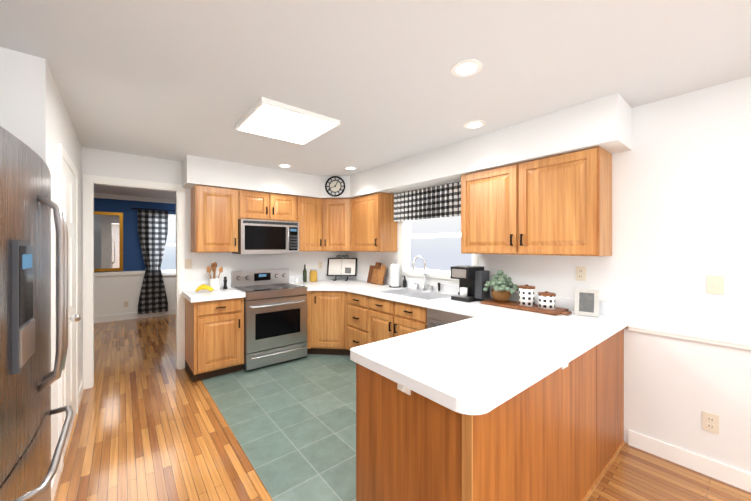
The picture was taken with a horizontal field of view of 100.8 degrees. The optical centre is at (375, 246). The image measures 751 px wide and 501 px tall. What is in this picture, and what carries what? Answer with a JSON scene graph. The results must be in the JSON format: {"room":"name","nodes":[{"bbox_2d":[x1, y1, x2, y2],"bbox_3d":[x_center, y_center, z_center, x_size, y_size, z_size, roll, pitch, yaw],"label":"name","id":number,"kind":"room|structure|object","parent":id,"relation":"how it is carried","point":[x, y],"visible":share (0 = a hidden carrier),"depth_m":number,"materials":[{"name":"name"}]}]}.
{"room":"kitchen","nodes":[
{"label":"kitchen","id":0,"kind":"room"},
{"bbox_2d":[0,47,15,136],"bbox_3d":[-2.146,0.217,1.409,0.660,2.440,0.100,0,0,-39],"label":"wall","id":1,"kind":"structure","parent":0,"point":[7,56],"depth_m":1.58,"materials":[{"name":"paint"}]},
{"bbox_2d":[16,51,81,460],"bbox_3d":[-2.398,0.216,2.359,0.100,2.440,1.890,0,0,-39],"label":"wall","id":2,"kind":"structure","parent":0,"point":[34,116],"depth_m":1.80,"materials":[{"name":"paint"}]},
{"bbox_2d":[51,458,60,500],"bbox_3d":[-1.890,1.384,1.828,0.015,0.105,0.385,0,0,-39],"label":"baseboard","id":3,"kind":"structure","parent":2,"relation":"attached to","point":[54,482],"depth_m":1.81,"materials":[{"name":"white wood"}]},
{"bbox_2d":[58,143,80,471],"bbox_3d":[-2.281,0.389,2.371,0.097,2.095,0.950,0,0,-39],"label":"door frame","id":4,"kind":"structure","parent":2,"relation":"attached to","point":[69,207],"depth_m":2.37,"materials":[{"name":"white"}]},
{"bbox_2d":[78,379,83,407],"bbox_3d":[-2.782,1.383,2.920,0.015,0.105,0.535,0,0,-39],"label":"baseboard","id":5,"kind":"structure","parent":2,"relation":"attached to","point":[81,387],"depth_m":2.92,"materials":[{"name":"white wood"}]},
{"bbox_2d":[94,198,175,316],"bbox_3d":[-4.593,0.213,6.434,3.700,2.440,0.100,0,0,-39],"label":"wall","id":6,"kind":"structure","parent":0,"point":[113,294],"depth_m":6.11,"materials":[{"name":"blue"}]},
{"bbox_2d":[94,211,122,271],"bbox_3d":[-5.131,-0.097,5.905,0.510,1.130,0.035,0,0,-39],"label":"gilt mirror","id":7,"kind":"object","parent":6,"relation":"attached to","point":[108,241],"visible":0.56,"depth_m":5.93,"materials":[{"name":"gold glass"}]},
{"bbox_2d":[94,193,175,322],"bbox_3d":[-4.543,0.213,6.372,3.500,2.440,0.060,0,0,-39],"label":"trim","id":8,"kind":"structure","parent":6,"relation":"attached to","point":[110,318],"depth_m":6.08,"materials":[{"name":"white wood"}]},
{"bbox_2d":[131,208,175,210],"bbox_3d":[-4.165,-0.757,6.588,1.600,0.024,0.024,0,0,-39],"label":"curtain rod","id":9,"kind":"object","parent":6,"relation":"attached to","point":[153,209],"visible":0.41,"depth_m":6.30,"materials":[{"name":"black metal"}]},
{"bbox_2d":[138,210,167,313],"bbox_3d":[-4.514,0.303,6.305,0.500,2.080,0.060,0,0,-39],"label":"plaid curtain","id":10,"kind":"object","parent":9,"relation":"hanging from","point":[152,229],"visible":1,"depth_m":6.30,"materials":[{"name":"black fabric"}]},
{"bbox_2d":[144,214,175,275],"bbox_3d":[-4.226,-0.042,6.640,1.150,1.290,0.040,0,0,-39],"label":"dining room window","id":11,"kind":"structure","parent":6,"relation":"in","point":[169,260],"depth_m":6.57,"materials":[{"name":"white"}]},
{"bbox_2d":[82,147,344,378],"bbox_3d":[-1.729,0.215,4.189,3.500,2.440,0.100,0,0,-39],"label":"wall","id":12,"kind":"structure","parent":0,"point":[97,162],"depth_m":3.71,"materials":[{"name":"paint"}]},
{"bbox_2d":[83,174,184,388],"bbox_3d":[-2.634,0.353,3.439,0.880,2.165,0.118,0,0,-39],"label":"door frame","id":13,"kind":"structure","parent":12,"relation":"attached to","point":[90,182],"depth_m":3.21,"materials":[{"name":"white wood"}]},
{"bbox_2d":[185,259,191,268],"bbox_3d":[-2.230,0.205,3.706,0.072,0.115,0.013,0,0,-39],"label":"light switch","id":14,"kind":"object","parent":12,"relation":"attached to","point":[188,263],"visible":1,"depth_m":3.71,"materials":[{"name":"beige plastic"}]},
{"bbox_2d":[191,185,238,252],"bbox_3d":[-1.938,-0.315,3.744,0.455,0.760,0.320,0,0,-39],"label":"upper cabinet","id":15,"kind":"object","parent":12,"relation":"attached to","point":[214,210],"depth_m":3.61,"materials":[{"name":"brown wood"}]},
{"bbox_2d":[295,196,318,250],"bbox_3d":[-0.980,-0.316,4.491,0.461,0.760,0.374,0,0,-39],"label":"upper cabinet","id":16,"kind":"object","parent":12,"relation":"attached to","point":[306,208],"depth_m":4.35,"materials":[{"name":"brown wood"}]},
{"bbox_2d":[318,261,321,268],"bbox_3d":[-0.858,0.284,4.829,0.072,0.115,0.008,0,0,-39],"label":"outlet","id":17,"kind":"object","parent":12,"relation":"attached to","point":[319,264],"visible":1,"depth_m":4.82,"materials":[{"name":"beige plastic"}]},
{"bbox_2d":[0,0,750,198],"bbox_3d":[-0.956,-1.044,2.528,4.400,0.080,10.750,0,0,-39],"label":"ceiling","id":18,"kind":"structure","parent":0,"point":[177,80],"depth_m":1.71,"materials":[{"name":"paint"}]},
{"bbox_2d":[278,164,291,167],"bbox_3d":[-1.125,-1.001,3.842,0.169,0.007,0.169,0,0,27],"label":"recessed light","id":19,"kind":"object","parent":18,"relation":"in","point":[280,165],"depth_m":3.82,"materials":[{"name":"white"}]},
{"bbox_2d":[235,97,339,144],"bbox_3d":[-0.722,-0.985,2.519,0.620,0.036,0.640,0,0,-39],"label":"ceiling light panel","id":20,"kind":"object","parent":18,"relation":"in","point":[265,117],"visible":1,"depth_m":2.44,"materials":[{"name":"white plastic"}]},
{"bbox_2d":[344,166,356,169],"bbox_3d":[-0.317,-1.001,3.960,0.169,0.007,0.169,0,0,12],"label":"recessed light","id":21,"kind":"object","parent":18,"relation":"in","point":[348,167],"depth_m":3.96,"materials":[{"name":"white"}]},
{"bbox_2d":[182,93,631,198],"bbox_3d":[-0.216,-0.852,2.958,2.310,0.305,3.720,0,0,-39],"label":"soffit","id":22,"kind":"structure","parent":18,"relation":"attached to","point":[605,123],"depth_m":2.98,"materials":[{"name":"paint"}]},
{"bbox_2d":[239,190,294,221],"bbox_3d":[-1.469,-0.518,4.127,0.750,0.355,0.320,0,0,-39],"label":"upper cabinet","id":23,"kind":"object","parent":22,"relation":"attached to","point":[254,205],"depth_m":3.97,"materials":[{"name":"brown wood"}]},
{"bbox_2d":[232,219,298,253],"bbox_3d":[-1.425,-0.123,4.073,0.744,0.420,0.456,0,0,-39],"label":"microwave","id":24,"kind":"object","parent":23,"relation":"attached to","point":[264,237],"visible":1,"depth_m":3.90,"materials":[{"name":"silver metal"}]},
{"bbox_2d":[325,176,344,196],"bbox_3d":[-0.571,-0.856,4.394,0.292,0.292,0.022,0,0,6],"label":"wall clock","id":25,"kind":"object","parent":22,"relation":"attached to","point":[334,186],"visible":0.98,"depth_m":4.39,"materials":[{"name":"black metal"}]},
{"bbox_2d":[451,59,481,76],"bbox_3d":[0.511,-0.999,1.743,0.169,0.007,0.169,0,0,12],"label":"recessed light","id":26,"kind":"object","parent":18,"relation":"in","point":[467,68],"depth_m":1.73,"materials":[{"name":"white"}]},
{"bbox_2d":[464,120,485,128],"bbox_3d":[0.812,-1.000,2.544,0.169,0.007,0.169,0,0,45],"label":"recessed light","id":27,"kind":"object","parent":18,"relation":"in","point":[474,124],"depth_m":2.53,"materials":[{"name":"white"}]},
{"bbox_2d":[54,314,750,500],"bbox_3d":[-0.956,1.461,2.530,4.400,0.050,10.750,0,0,-39],"label":"floor","id":28,"kind":"structure","parent":0,"point":[146,426],"depth_m":2.20,"materials":[{"name":"brown wood"}]},
{"bbox_2d":[0,126,73,500],"bbox_3d":[-1.660,0.532,1.077,0.838,1.810,0.910,0,0,-39],"label":"refrigerator","id":29,"kind":"object","parent":28,"relation":"on","point":[28,466],"visible":1,"depth_m":1.12,"materials":[{"name":"silver metal"}]},
{"bbox_2d":[197,354,355,500],"bbox_3d":[-0.216,1.433,3.011,2.245,0.006,3.640,0,0,-39],"label":"tile floor","id":30,"kind":"structure","parent":28,"relation":"on","point":[289,427],"depth_m":2.52,"materials":[{"name":"green tile"}]},
{"bbox_2d":[185,297,243,381],"bbox_3d":[-1.876,1.004,3.609,0.500,0.862,0.610,0,0,-39],"label":"base cabinet","id":31,"kind":"object","parent":30,"relation":"on","point":[214,330],"depth_m":3.38,"materials":[{"name":"brown wood"}]},
{"bbox_2d":[182,279,245,302],"bbox_3d":[-1.879,0.496,3.585,0.534,0.149,0.642,0,0,-39],"label":"countertop","id":32,"kind":"structure","parent":31,"relation":"on","point":[188,288],"depth_m":3.53,"materials":[{"name":"white laminate"}]},
{"bbox_2d":[195,284,213,291],"bbox_3d":[-1.943,0.469,3.528,0.183,0.079,0.158,0,0,-39],"label":"bananas","id":33,"kind":"object","parent":32,"relation":"on","point":[205,287],"visible":1,"depth_m":3.49,"materials":[{"name":"yellow food"}]},
{"bbox_2d":[207,262,222,289],"bbox_3d":[-1.930,0.351,3.741,0.170,0.335,0.126,0,0,-39],"label":"utensil crock","id":34,"kind":"object","parent":32,"relation":"on","point":[214,283],"visible":0.98,"depth_m":3.72,"materials":[{"name":"white ceramic"}]},
{"bbox_2d":[223,277,227,288],"bbox_3d":[-1.848,0.442,3.821,0.052,0.152,0.051,0,0,-39],"label":"pepper mill","id":35,"kind":"object","parent":32,"relation":"on","point":[225,283],"visible":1,"depth_m":3.81,"materials":[{"name":"black plastic"}]},
{"bbox_2d":[231,269,307,369],"bbox_3d":[-1.351,0.875,3.973,0.760,1.120,0.706,0,0,-39],"label":"range","id":36,"kind":"object","parent":30,"relation":"on","point":[275,316],"visible":1,"depth_m":3.77,"materials":[{"name":"silver metal"}]},
{"bbox_2d":[306,291,340,354],"bbox_3d":[-0.563,1.003,4.475,0.928,0.862,0.928,0,0,-39],"label":"base cabinet","id":37,"kind":"object","parent":30,"relation":"on","point":[323,307],"depth_m":4.05,"materials":[{"name":"brown wood"}]},
{"bbox_2d":[341,291,408,354],"bbox_3d":[-0.022,1.004,4.018,0.668,0.862,0.596,0,0,-39],"label":"base cabinet","id":38,"kind":"object","parent":30,"relation":"on","point":[365,319],"depth_m":3.65,"materials":[{"name":"brown wood"}]},
{"bbox_2d":[289,274,341,290],"bbox_3d":[-0.844,0.496,4.231,0.345,0.149,0.949,0,0,-39],"label":"countertop","id":39,"kind":"structure","parent":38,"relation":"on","point":[323,283],"depth_m":4.39,"materials":[{"name":"white laminate"}]},
{"bbox_2d":[295,265,316,282],"bbox_3d":[-1.011,0.390,4.556,0.340,0.256,0.114,0,0,-39],"label":"jar","id":40,"kind":"object","parent":39,"relation":"on","point":[313,275],"visible":1,"depth_m":4.57,"materials":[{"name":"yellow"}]},
{"bbox_2d":[427,308,472,328],"bbox_3d":[0.892,1.007,2.904,0.655,0.858,0.594,0,0,-39],"label":"dishwasher","id":41,"kind":"object","parent":30,"relation":"on","point":[435,318],"visible":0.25,"depth_m":2.82,"materials":[{"name":"silver metal"}]},
{"bbox_2d":[356,329,624,500],"bbox_3d":[0.863,1.005,1.929,1.938,0.862,0.680,0,0,-39],"label":"base cabinet","id":42,"kind":"object","parent":30,"relation":"on","point":[557,435],"depth_m":1.40,"materials":[{"name":"brown wood"}]},
{"bbox_2d":[397,383,410,394],"bbox_3d":[0.117,0.595,1.307,0.013,0.036,0.075,0,0,-39],"label":"outlet","id":43,"kind":"object","parent":42,"relation":"attached to","point":[403,389],"visible":0.71,"depth_m":1.30,"materials":[{"name":"white plastic"}]},
{"bbox_2d":[318,273,628,338],"bbox_3d":[0.417,0.567,3.483,0.662,0.292,3.702,0,0,-39],"label":"countertop","id":44,"kind":"structure","parent":42,"relation":"on","point":[613,317],"depth_m":2.74,"materials":[{"name":"white laminate"}]},
{"bbox_2d":[326,255,356,280],"bbox_3d":[-0.529,0.323,4.812,0.470,0.390,0.218,0,0,6],"label":"cookbook stand","id":45,"kind":"object","parent":44,"relation":"on","point":[344,266],"visible":1,"depth_m":4.85,"materials":[{"name":"black metal"}]},
{"bbox_2d":[367,262,385,284],"bbox_3d":[0.015,0.370,4.347,0.132,0.296,0.380,0,0,-39],"label":"cutting board","id":46,"kind":"object","parent":44,"relation":"on","point":[376,273],"visible":1,"depth_m":4.30,"materials":[{"name":"brown wood"}]},
{"bbox_2d":[389,259,400,287],"bbox_3d":[0.253,0.336,4.006,0.150,0.364,0.150,0,0,-39],"label":"paper towel holder","id":47,"kind":"object","parent":44,"relation":"on","point":[395,275],"visible":1,"depth_m":3.96,"materials":[{"name":"white paper"}]},
{"bbox_2d":[412,255,440,292],"bbox_3d":[0.549,0.308,3.598,0.240,0.422,0.360,0,0,-39],"label":"faucet","id":48,"kind":"object","parent":44,"relation":"on","point":[413,268],"visible":0.98,"depth_m":3.64,"materials":[{"name":"silver metal"}]},
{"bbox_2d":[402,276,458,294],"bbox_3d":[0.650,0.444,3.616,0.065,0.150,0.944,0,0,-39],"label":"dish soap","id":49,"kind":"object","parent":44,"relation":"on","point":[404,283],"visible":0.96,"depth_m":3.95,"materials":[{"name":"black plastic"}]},
{"bbox_2d":[451,265,489,301],"bbox_3d":[0.922,0.350,3.016,0.275,0.337,0.270,0,0,-39],"label":"coffee maker","id":50,"kind":"object","parent":44,"relation":"on","point":[473,280],"visible":1,"depth_m":2.96,"materials":[{"name":"black plastic"}]},
{"bbox_2d":[480,299,571,315],"bbox_3d":[1.270,0.508,2.641,0.250,0.022,0.690,0,0,-39],"label":"wood tray","id":51,"kind":"object","parent":44,"relation":"on","point":[535,308],"visible":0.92,"depth_m":2.54,"materials":[{"name":"brown wood"}]},
{"bbox_2d":[483,270,518,302],"bbox_3d":[1.146,0.353,2.811,0.341,0.285,0.313,0,0,-39],"label":"potted plant","id":52,"kind":"object","parent":51,"relation":"on","point":[501,283],"visible":1,"depth_m":2.75,"materials":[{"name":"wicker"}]},
{"bbox_2d":[518,284,534,306],"bbox_3d":[1.283,0.408,2.633,0.130,0.176,0.130,0,0,-39],"label":"canister","id":53,"kind":"object","parent":51,"relation":"on","point":[527,295],"visible":1,"depth_m":2.58,"materials":[{"name":"white ceramic"}]},
{"bbox_2d":[538,291,555,309],"bbox_3d":[1.384,0.428,2.509,0.126,0.136,0.126,0,0,-39],"label":"canister","id":54,"kind":"object","parent":51,"relation":"on","point":[546,299],"visible":1,"depth_m":2.46,"materials":[{"name":"white ceramic"}]},
{"bbox_2d":[574,288,598,316],"bbox_3d":[1.607,0.420,2.360,0.150,0.198,0.097,0,0,39],"label":"photo frame","id":55,"kind":"object","parent":44,"relation":"on","point":[586,302],"visible":1,"depth_m":2.34,"materials":[{"name":"white wood"}]},
{"bbox_2d":[350,313,605,414],"bbox_3d":[0.595,0.547,1.713,1.300,0.051,0.735,0,0,-39],"label":"countertop","id":56,"kind":"structure","parent":42,"relation":"on","point":[485,359],"depth_m":1.48,"materials":[{"name":"white stone"}]},
{"bbox_2d":[345,76,750,472],"bbox_3d":[1.723,0.216,2.489,0.100,2.440,7.100,0,0,-39],"label":"wall","id":57,"kind":"structure","parent":0,"point":[681,200],"depth_m":2.05,"materials":[{"name":"paint"}]},
{"bbox_2d":[319,198,350,250],"bbox_3d":[-0.545,-0.316,4.648,0.680,0.760,0.681,0,0,-39],"label":"upper cabinet","id":58,"kind":"object","parent":57,"relation":"attached to","point":[334,214],"depth_m":4.47,"materials":[{"name":"brown wood"}]},
{"bbox_2d":[351,192,396,251],"bbox_3d":[-0.075,-0.315,4.314,0.374,0.760,0.703,0,0,-39],"label":"upper cabinet","id":59,"kind":"object","parent":57,"relation":"attached to","point":[373,226],"depth_m":4.09,"materials":[{"name":"brown wood"}]},
{"bbox_2d":[398,216,477,279],"bbox_3d":[0.717,-0.145,3.697,0.130,1.020,1.185,0,0,-39],"label":"kitchen window","id":60,"kind":"structure","parent":57,"relation":"in","point":[435,243],"depth_m":3.79,"materials":[{"name":"white"}]},
{"bbox_2d":[394,181,460,221],"bbox_3d":[0.627,-0.513,3.633,0.036,0.367,1.200,0,0,-39],"label":"valance","id":61,"kind":"object","parent":60,"relation":"attached to","point":[439,201],"visible":0.92,"depth_m":3.63,"materials":[{"name":"black fabric"}]},
{"bbox_2d":[461,146,611,255],"bbox_3d":[1.300,-0.314,2.671,0.320,0.760,1.129,0,0,-39],"label":"upper cabinet","id":62,"kind":"object","parent":57,"relation":"attached to","point":[561,205],"depth_m":2.42,"materials":[{"name":"brown wood"}]},
{"bbox_2d":[576,266,585,280],"bbox_3d":[1.649,0.216,2.493,0.008,0.115,0.072,0,0,-39],"label":"outlet","id":63,"kind":"object","parent":57,"relation":"attached to","point":[580,273],"visible":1,"depth_m":2.49,"materials":[{"name":"beige plastic"}]},
{"bbox_2d":[628,320,750,492],"bbox_3d":[2.875,0.985,0.973,0.032,0.905,3.295,0,0,-39],"label":"baseboard","id":64,"kind":"structure","parent":57,"relation":"attached to","point":[732,476],"depth_m":1.99,"materials":[{"name":"white wood"}]},
{"bbox_2d":[702,411,718,433],"bbox_3d":[2.098,1.101,1.943,0.008,0.115,0.072,0,0,-39],"label":"electrical outlet plate","id":65,"kind":"object","parent":57,"relation":"attached to","point":[710,422],"visible":1,"depth_m":1.94,"materials":[{"name":"beige plastic"}]},
{"bbox_2d":[707,275,723,294],"bbox_3d":[2.108,0.236,1.925,0.013,0.115,0.072,0,0,-39],"label":"switch plate","id":66,"kind":"object","parent":57,"relation":"attached to","point":[715,284],"visible":1,"depth_m":1.93,"materials":[{"name":"beige plastic"}]}
]}

